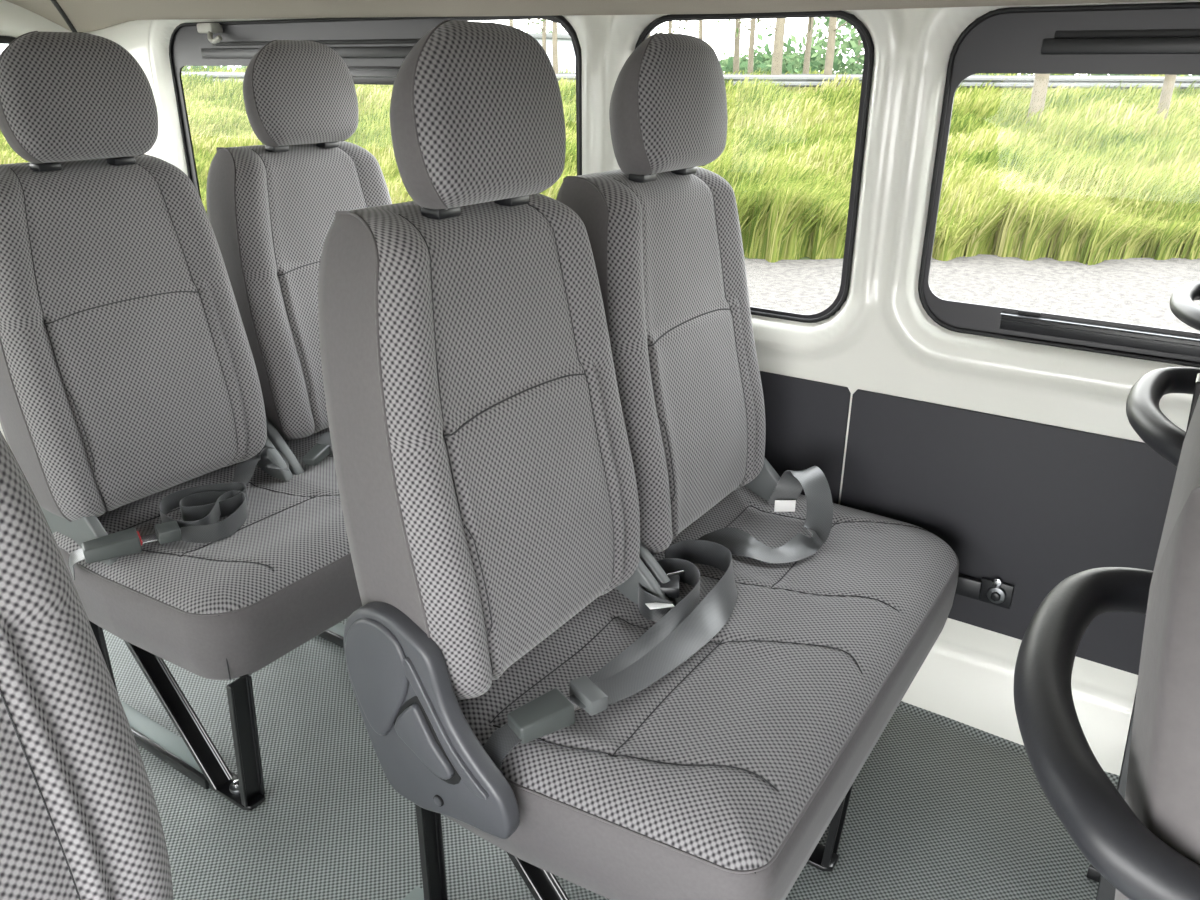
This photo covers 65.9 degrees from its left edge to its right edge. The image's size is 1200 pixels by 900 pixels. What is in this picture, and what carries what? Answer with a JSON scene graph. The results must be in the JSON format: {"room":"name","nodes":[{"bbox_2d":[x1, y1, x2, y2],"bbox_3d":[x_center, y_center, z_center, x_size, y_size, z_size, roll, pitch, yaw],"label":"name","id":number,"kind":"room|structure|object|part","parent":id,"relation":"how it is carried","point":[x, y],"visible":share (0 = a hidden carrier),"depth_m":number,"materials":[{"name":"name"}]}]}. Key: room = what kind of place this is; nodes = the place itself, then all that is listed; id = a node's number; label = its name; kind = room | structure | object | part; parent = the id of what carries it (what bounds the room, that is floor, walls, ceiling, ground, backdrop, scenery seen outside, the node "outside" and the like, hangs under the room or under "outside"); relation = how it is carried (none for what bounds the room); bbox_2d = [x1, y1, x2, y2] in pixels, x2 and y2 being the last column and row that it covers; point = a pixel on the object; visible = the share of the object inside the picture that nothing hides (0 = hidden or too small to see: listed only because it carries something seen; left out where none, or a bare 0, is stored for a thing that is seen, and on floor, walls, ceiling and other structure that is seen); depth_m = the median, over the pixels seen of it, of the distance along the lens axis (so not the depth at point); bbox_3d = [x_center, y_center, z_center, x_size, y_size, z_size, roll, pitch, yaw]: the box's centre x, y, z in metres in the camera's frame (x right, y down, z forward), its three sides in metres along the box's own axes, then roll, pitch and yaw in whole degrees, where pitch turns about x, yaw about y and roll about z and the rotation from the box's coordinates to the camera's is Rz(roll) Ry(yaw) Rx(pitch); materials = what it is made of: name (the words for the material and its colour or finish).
{"room":"vehicle interior","nodes":[
{"label":"vehicle interior","id":0,"kind":"room"},
{"bbox_2d":[0,0,83,441],"bbox_3d":[-2.369,-0.377,2.361,0.057,1.530,2.430,15,27,31],"label":"wall","id":1,"kind":"structure","parent":0,"point":[15,20],"depth_m":2.87,"materials":[{"name":"white paint"}]},
{"bbox_2d":[0,36,15,43],"bbox_3d":[-2.224,-0.793,2.450,0.030,0.592,1.572,15,26,31],"label":"window","id":2,"kind":"structure","parent":1,"relation":"in","point":[3,39],"depth_m":2.86,"materials":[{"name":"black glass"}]},
{"bbox_2d":[5,0,1187,31],"bbox_3d":[-0.075,-0.464,0.639,5.580,0.176,2.400,15,26,31],"label":"ceiling","id":3,"kind":"structure","parent":0,"point":[85,15],"depth_m":2.13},
{"bbox_2d":[102,618,1119,899],"bbox_3d":[-0.092,0.898,1.204,5.600,0.030,2.380,15,26,31],"label":"floor","id":4,"kind":"structure","parent":0,"point":[941,807],"depth_m":1.73,"materials":[{"name":"grey rubber"}]},
{"bbox_2d":[0,431,172,899],"bbox_3d":[-0.453,0.414,0.625,0.650,1.350,0.477,15,26,31],"label":"seat","id":5,"kind":"object","parent":4,"relation":"on","point":[80,818],"visible":1,"depth_m":0.77,"materials":[{"name":"fabric"}]},
{"bbox_2d":[0,31,391,810],"bbox_3d":[-0.618,-0.157,2.000,0.608,1.352,1.077,15,26,31],"label":"seat","id":6,"kind":"object","parent":4,"relation":"on","point":[153,344],"visible":0.66,"depth_m":1.76,"materials":[{"name":"fabric"}]},
{"bbox_3d":[-1.063,0.351,1.922,0.014,0.448,0.040,15,26,31],"label":"leg","id":7,"kind":"part","parent":6,"relation":"part of","materials":[{"name":"black metal"}]},
{"bbox_3d":[-0.933,-0.226,1.806,0.254,0.644,0.468,15,26,31],"label":"backrest","id":8,"kind":"part","parent":6,"relation":"part of","materials":[{"name":"fabric"}]},
{"bbox_3d":[-0.932,0.592,1.927,0.450,0.020,0.044,15,26,31],"label":"floor rail","id":9,"kind":"part","parent":6,"relation":"part of","materials":[{"name":"grey metal"}]},
{"bbox_3d":[-0.826,0.491,1.798,0.244,0.291,0.040,15,26,31],"label":"leg","id":10,"kind":"part","parent":6,"relation":"part of","materials":[{"name":"black metal"}]},
{"bbox_2d":[69,447,288,579],"bbox_3d":[-0.793,0.124,1.841,0.205,0.109,0.487,15,26,31],"label":"belt","id":11,"kind":"object","parent":6,"relation":"attached to","point":[202,506],"visible":0.99,"depth_m":1.79,"materials":[{"name":"grey fabric"}]},
{"bbox_3d":[-0.838,0.164,1.725,0.032,0.003,0.032,-14,26,-30],"label":"tongue plate","id":12,"kind":"part","parent":11,"relation":"part of","materials":[{"name":"silver metal"}]},
{"bbox_2d":[53,427,361,679],"bbox_3d":[-0.592,0.116,2.103,0.552,0.201,1.062,15,26,31],"label":"cushion","id":13,"kind":"object","parent":6,"relation":"on","point":[228,608],"depth_m":1.72,"materials":[{"name":"fabric"}]},
{"bbox_3d":[-0.701,0.657,1.786,0.128,0.010,0.048,15,26,31],"label":"foot plate","id":14,"kind":"part","parent":6,"relation":"part of","materials":[{"name":"black metal"}]},
{"bbox_3d":[-0.649,0.536,1.699,0.034,0.281,0.044,15,26,31],"label":"leg","id":15,"kind":"part","parent":6,"relation":"part of","materials":[{"name":"black metal"}]},
{"bbox_3d":[-0.656,-0.383,2.188,0.254,0.644,0.468,15,26,31],"label":"backrest","id":16,"kind":"part","parent":6,"relation":"part of","materials":[{"name":"fabric"}]},
{"bbox_2d":[303,432,331,465],"bbox_3d":[-0.593,-0.022,2.152,0.069,0.039,0.246,17,28,35],"label":"seat belt buckle","id":17,"kind":"object","parent":6,"relation":"on","point":[321,449],"visible":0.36,"depth_m":2.09,"materials":[{"name":"grey plastic"}]},
{"bbox_3d":[-0.668,0.442,2.292,0.450,0.020,0.044,15,26,31],"label":"floor rail","id":18,"kind":"part","parent":6,"relation":"part of","materials":[{"name":"grey metal"}]},
{"bbox_2d":[318,20,958,899],"bbox_3d":[0.175,0.058,1.492,0.650,1.350,1.109,15,26,31],"label":"seat","id":19,"kind":"object","parent":4,"relation":"on","point":[532,397],"visible":0.93,"depth_m":1.26,"materials":[{"name":"fabric"}]},
{"bbox_3d":[-0.135,0.799,1.435,0.450,0.020,0.044,15,26,31],"label":"floor rail","id":20,"kind":"part","parent":19,"relation":"part of","materials":[{"name":"grey"}]},
{"bbox_3d":[-0.230,0.374,1.203,0.097,0.097,0.013,15,26,31],"label":"recline lever","id":21,"kind":"part","parent":19,"relation":"part of","materials":[{"name":"grey plastic"}]},
{"bbox_3d":[-0.265,0.558,1.430,0.014,0.448,0.040,15,26,31],"label":"leg","id":22,"kind":"part","parent":19,"relation":"part of","materials":[{"name":"black metal"}]},
{"bbox_3d":[-0.149,-0.021,1.320,0.254,0.644,0.468,15,26,31],"label":"backrest","id":23,"kind":"part","parent":19,"relation":"part of","materials":[{"name":"fabric"}]},
{"bbox_3d":[-0.028,0.699,1.306,0.244,0.291,0.040,15,26,31],"label":"leg","id":24,"kind":"part","parent":19,"relation":"part of","materials":[{"name":"black metal"}]},
{"bbox_2d":[483,540,736,769],"bbox_3d":[0.050,0.313,1.421,0.174,0.096,0.628,15,26,31],"label":"belt","id":25,"kind":"object","parent":19,"relation":"attached to","point":[678,633],"visible":0.88,"depth_m":1.41,"materials":[{"name":"grey fabric"}]},
{"bbox_3d":[-0.038,0.350,1.275,0.032,0.003,0.032,-14,26,-31],"label":"tongue plate","id":26,"kind":"part","parent":25,"relation":"part of","materials":[{"name":"silver metal"}]},
{"bbox_3d":[0.119,-0.173,1.690,0.254,0.644,0.468,15,26,31],"label":"backrest","id":27,"kind":"part","parent":19,"relation":"part of","materials":[{"name":"fabric"}]},
{"bbox_2d":[442,486,958,899],"bbox_3d":[0.219,0.325,1.607,0.579,0.201,1.054,15,26,31],"label":"cushion","id":28,"kind":"object","parent":19,"relation":"on","point":[721,778],"depth_m":1.31,"materials":[{"name":"fabric"}]},
{"bbox_2d":[697,466,832,563],"bbox_3d":[0.338,0.133,1.756,0.290,0.132,0.170,-19,29,-38],"label":"belt","id":29,"kind":"object","parent":19,"relation":"on","point":[819,505],"visible":0.94,"depth_m":1.75,"materials":[{"name":"grey fabric"}]},
{"bbox_3d":[0.361,0.714,1.659,0.128,0.010,0.048,15,26,31],"label":"foot plate","id":30,"kind":"part","parent":19,"relation":"part of","materials":[{"name":"black metal"}]},
{"bbox_3d":[0.412,0.594,1.572,0.034,0.281,0.044,15,26,31],"label":"leg","id":31,"kind":"part","parent":19,"relation":"part of","materials":[{"name":"black metal"}]},
{"bbox_2d":[1014,281,1199,899],"bbox_3d":[0.863,0.293,0.930,0.705,1.350,1.467,15,26,31],"label":"seat","id":32,"kind":"object","parent":4,"relation":"on","point":[1139,839],"visible":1,"depth_m":0.43,"materials":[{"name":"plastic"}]},
{"bbox_3d":[0.297,0.143,0.510,0.130,0.051,0.285,15,26,31],"label":"grab handle","id":33,"kind":"part","parent":32,"relation":"part of","materials":[{"name":"black plastic"}]},
{"bbox_3d":[0.445,0.287,0.583,0.254,0.644,0.468,15,26,31],"label":"backrest","id":34,"kind":"part","parent":32,"relation":"part of","materials":[{"name":"fabric"}]},
{"bbox_3d":[0.592,-0.025,0.918,0.130,0.051,0.285,15,26,31],"label":"grab handle","id":35,"kind":"part","parent":32,"relation":"part of","materials":[{"name":"black plastic"}]},
{"bbox_3d":[0.890,-0.194,1.329,0.130,0.051,0.285,15,26,31],"label":"grab handle","id":36,"kind":"part","parent":32,"relation":"part of","materials":[{"name":"black plastic"}]},
{"bbox_2d":[84,0,1199,775],"bbox_3d":[0.583,-0.154,1.855,5.600,1.530,0.063,15,26,31],"label":"wall","id":37,"kind":"structure","parent":0,"point":[882,339],"depth_m":1.81,"materials":[{"name":"white paint"}]},
{"bbox_2d":[50,0,77,32],"bbox_3d":[-1.613,-1.312,2.729,0.014,0.149,0.516,-6,23,-15],"label":"trim","id":38,"kind":"structure","parent":37,"relation":"attached to","point":[55,3],"depth_m":2.83,"materials":[{"name":"black rubber"}]},
{"bbox_2d":[169,15,581,200],"bbox_3d":[-0.679,-0.832,2.520,1.552,0.646,0.020,15,26,31],"label":"window","id":39,"kind":"structure","parent":37,"relation":"in","point":[373,50],"depth_m":2.43,"materials":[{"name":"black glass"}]},
{"bbox_2d":[197,23,222,43],"bbox_3d":[-1.104,-1.194,2.651,0.056,0.057,0.138,-18,29,-37],"label":"coat hook","id":40,"kind":"object","parent":39,"relation":"attached to","point":[209,28],"visible":1,"depth_m":2.64,"materials":[{"name":"grey plastic"}]},
{"bbox_3d":[-1.099,-1.176,2.628,0.027,0.042,0.089,-16,27,-34],"label":"hook arm","id":41,"kind":"part","parent":40,"relation":"part of","materials":[{"name":"grey plastic"}]},
{"bbox_3d":[-0.778,-1.069,2.491,0.950,0.027,0.015,15,26,31],"label":"slide rail","id":42,"kind":"part","parent":39,"relation":"part of","materials":[{"name":"black plastic"}]},
{"bbox_3d":[-0.764,-1.091,2.476,0.880,0.010,0.009,15,26,31],"label":"slide rail","id":43,"kind":"part","parent":39,"relation":"part of","materials":[{"name":"grey metal"}]},
{"bbox_3d":[-0.549,-0.960,2.373,0.440,0.043,0.011,15,26,31],"label":"slide rail","id":44,"kind":"part","parent":39,"relation":"part of","materials":[{"name":"black plastic"}]},
{"bbox_2d":[635,10,873,322],"bbox_3d":[0.289,-0.582,1.926,0.540,0.613,0.014,15,26,31],"label":"window","id":45,"kind":"structure","parent":37,"relation":"in","point":[866,38],"depth_m":1.81,"materials":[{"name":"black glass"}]},
{"bbox_2d":[760,371,850,503],"bbox_3d":[-0.530,-0.188,2.648,2.523,0.460,0.006,15,26,31],"label":"trim","id":46,"kind":"structure","parent":37,"relation":"attached to","point":[806,420],"depth_m":2.00,"materials":[{"name":"black plastic"}]},
{"bbox_2d":[955,574,1013,608],"bbox_3d":[0.753,0.276,1.884,0.160,0.061,0.025,15,26,31],"label":"bracket","id":47,"kind":"object","parent":37,"relation":"attached to","point":[995,592],"visible":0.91,"depth_m":1.87,"materials":[{"name":"black plastic"}]},
{"bbox_3d":[0.731,0.274,1.903,0.102,0.042,0.014,15,26,31],"label":"bracket arm","id":48,"kind":"part","parent":47,"relation":"part of","materials":[{"name":"black plastic"}]},
{"bbox_3d":[0.799,0.288,1.867,0.062,0.052,0.008,15,26,31],"label":"bracket plate","id":49,"kind":"part","parent":47,"relation":"part of","materials":[{"name":"black plastic"}]},
{"bbox_2d":[840,389,1176,674],"bbox_3d":[1.675,0.385,1.288,2.772,0.460,0.006,15,26,31],"label":"trim","id":50,"kind":"structure","parent":37,"relation":"attached to","point":[1030,506],"depth_m":1.80,"materials":[{"name":"black plastic"}]},
{"bbox_2d":[918,2,1199,367],"bbox_3d":[1.210,-0.351,1.349,1.447,0.582,0.022,15,26,31],"label":"window","id":51,"kind":"structure","parent":37,"relation":"in","point":[1147,38],"depth_m":1.58,"materials":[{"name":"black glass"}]},
{"bbox_3d":[1.233,-0.115,1.429,1.165,0.028,0.013,15,26,31],"label":"slide rail","id":52,"kind":"part","parent":51,"relation":"part of","materials":[{"name":"black plastic"}]},
{"bbox_3d":[1.230,-0.549,1.250,1.175,0.024,0.017,15,26,31],"label":"slide rail","id":53,"kind":"part","parent":51,"relation":"part of","materials":[{"name":"black plastic"}]},
{"label":"outside","id":54,"kind":"structure","parent":0,"visible":0},
{"bbox_2d":[771,49,811,73],"bbox_3d":[19.066,-38.940,93.578,7.634,3.303,7.849,15,26,31],"label":"bush","id":55,"kind":"object","parent":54,"point":[801,55],"visible":0.12,"depth_m":91.72,"materials":[{"name":"green plant"}]},
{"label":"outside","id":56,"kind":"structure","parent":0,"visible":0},
{"bbox_2d":[744,255,1142,259],"bbox_3d":[-3.796,-17.172,45.130,160.000,1.110,104.000,15,26,31],"label":"ground","id":57,"kind":"structure","parent":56,"point":[803,258],"depth_m":10.23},
{"bbox_2d":[0,44,8,53],"bbox_3d":[-22.982,-7.723,18.013,8.400,4.300,19.400,15,26,31],"label":"building","id":58,"kind":"structure","parent":57,"relation":"on","point":[2,46],"depth_m":22.74,"materials":[{"name":"white"}]},
{"bbox_2d":[510,19,545,51],"bbox_3d":[-1.601,-15.233,26.052,3.070,10.232,3.923,2,23,5],"label":"tree","id":59,"kind":"object","parent":57,"relation":"on","point":[543,28],"visible":0.34,"depth_m":27.22,"materials":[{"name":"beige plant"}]},
{"bbox_2d":[528,33,575,72],"bbox_3d":[-2.896,-17.197,41.215,3.900,2.400,3.400,15,26,31],"label":"shed","id":60,"kind":"object","parent":57,"relation":"on","point":[566,57],"visible":0.16,"depth_m":39.87,"materials":[{"name":"white"}]},
{"bbox_2d":[552,22,564,73],"bbox_3d":[-1.149,-15.204,26.274,3.660,10.030,3.846,15,26,31],"label":"tree","id":61,"kind":"object","parent":57,"relation":"on","point":[554,24],"visible":0.3,"depth_m":27.26,"materials":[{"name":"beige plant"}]},
{"bbox_2d":[0,66,1199,264],"bbox_3d":[3.963,-10.198,27.104,50.080,2.068,42.790,15,26,31],"label":"grass","id":62,"kind":"structure","parent":57,"relation":"on","point":[1098,177],"depth_m":13.65,"materials":[{"name":"green plant"}]},
{"bbox_2d":[181,71,1199,91],"bbox_3d":[-8.951,-10.941,28.248,100.000,1.120,2.236,1,23,2],"label":"guard rail","id":63,"kind":"object","parent":57,"relation":"on","point":[804,80],"visible":0.23,"depth_m":26.48,"materials":[{"name":"grey metal"}]},
{"bbox_2d":[183,17,1199,75],"bbox_3d":[-7.737,-26.041,59.512,137.846,5.222,87.565,15,26,31],"label":"hedge","id":64,"kind":"object","parent":57,"relation":"on","point":[817,65],"visible":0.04,"depth_m":58.77,"materials":[{"name":"green plant"}]},
{"bbox_2d":[717,19,759,73],"bbox_3d":[4.672,-16.019,27.296,3.727,10.699,3.923,-12,25,-27],"label":"tree","id":65,"kind":"object","parent":57,"relation":"on","point":[753,21],"visible":0.53,"depth_m":28.91,"materials":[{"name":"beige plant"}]},
{"bbox_2d":[733,19,755,73],"bbox_3d":[4.431,-16.494,29.815,3.666,9.647,3.462,-10,25,-23],"label":"tree","id":66,"kind":"object","parent":57,"relation":"on","point":[736,58],"visible":0.37,"depth_m":31.26,"materials":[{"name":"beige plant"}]},
{"bbox_2d":[725,48,793,70],"bbox_3d":[14.555,-35.323,85.228,7.514,3.167,6.826,15,26,31],"label":"bush","id":67,"kind":"object","parent":57,"relation":"on","point":[764,56],"visible":0.09,"depth_m":84.09,"materials":[{"name":"green plant"}]},
{"bbox_2d":[736,18,785,87],"bbox_3d":[5.471,-15.091,25.475,4.520,10.522,3.365,0,23,0],"label":"tree","id":68,"kind":"object","parent":57,"relation":"on","point":[777,56],"visible":0.45,"depth_m":26.50,"materials":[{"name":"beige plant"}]},
{"bbox_2d":[802,17,822,89],"bbox_3d":[6.807,-15.884,27.950,4.110,9.959,2.903,-14,27,-31],"label":"tree","id":69,"kind":"object","parent":57,"relation":"on","point":[806,64],"visible":0.48,"depth_m":29.02,"materials":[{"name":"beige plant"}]},
{"bbox_2d":[795,17,863,73],"bbox_3d":[19.749,-31.212,70.351,8.425,6.767,8.770,-5,23,-12],"label":"bush","id":70,"kind":"object","parent":57,"relation":"on","point":[819,34],"visible":0.18,"depth_m":69.78,"materials":[{"name":"green plant"}]},
{"bbox_2d":[824,17,852,87],"bbox_3d":[6.794,-14.727,25.506,3.783,9.832,4.118,15,26,31],"label":"tree","id":71,"kind":"object","parent":57,"relation":"on","point":[828,68],"visible":0.43,"depth_m":26.74,"materials":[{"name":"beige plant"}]},
{"bbox_2d":[745,254,1199,332],"bbox_3d":[-7.847,-4.276,14.739,90.000,0.457,44.627,15,26,31],"label":"road","id":72,"kind":"structure","parent":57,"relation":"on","point":[1139,291],"depth_m":8.99,"materials":[{"name":"grey asphalt"}]},
{"bbox_2d":[1026,74,1049,125],"bbox_3d":[10.001,-11.322,18.896,3.700,9.663,3.837,2,23,5],"label":"tree","id":73,"kind":"object","parent":57,"relation":"on","point":[1040,86],"visible":0.13,"depth_m":20.29,"materials":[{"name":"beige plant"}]},
{"bbox_2d":[1156,75,1176,118],"bbox_3d":[12.402,-11.067,18.584,3.288,9.458,4.315,9,24,21],"label":"tree","id":74,"kind":"object","parent":57,"relation":"on","point":[1169,80],"visible":0.11,"depth_m":20.23,"materials":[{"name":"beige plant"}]},
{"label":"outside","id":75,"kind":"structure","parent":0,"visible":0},
{"label":"road","id":76,"kind":"object","parent":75,"visible":0},
{"bbox_2d":[509,19,541,32],"bbox_3d":[-2.994,-16.304,29.490,4.377,9.474,3.491,-6,23,-15],"label":"tree","id":77,"kind":"object","parent":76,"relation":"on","point":[511,21],"visible":0.1,"depth_m":30.14,"materials":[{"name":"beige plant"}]},
{"bbox_2d":[647,20,691,37],"bbox_3d":[1.990,-18.333,34.312,3.187,9.583,3.717,15,26,31],"label":"tree","id":78,"kind":"object","parent":76,"relation":"on","point":[684,28],"visible":0.07,"depth_m":34.96,"materials":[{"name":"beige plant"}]},
{"bbox_2d":[668,20,698,34],"bbox_3d":[2.234,-17.226,31.109,4.097,9.985,3.260,15,26,31],"label":"tree","id":79,"kind":"object","parent":76,"relation":"on","point":[669,22],"visible":0.18,"depth_m":32.44,"materials":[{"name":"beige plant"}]},
{"bbox_2d":[677,20,702,39],"bbox_3d":[3.305,-16.662,29.880,3.793,9.880,3.338,-3,23,-7],"label":"tree","id":80,"kind":"object","parent":76,"relation":"on","point":[700,32],"visible":0.31,"depth_m":30.84,"materials":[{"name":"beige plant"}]}
]}

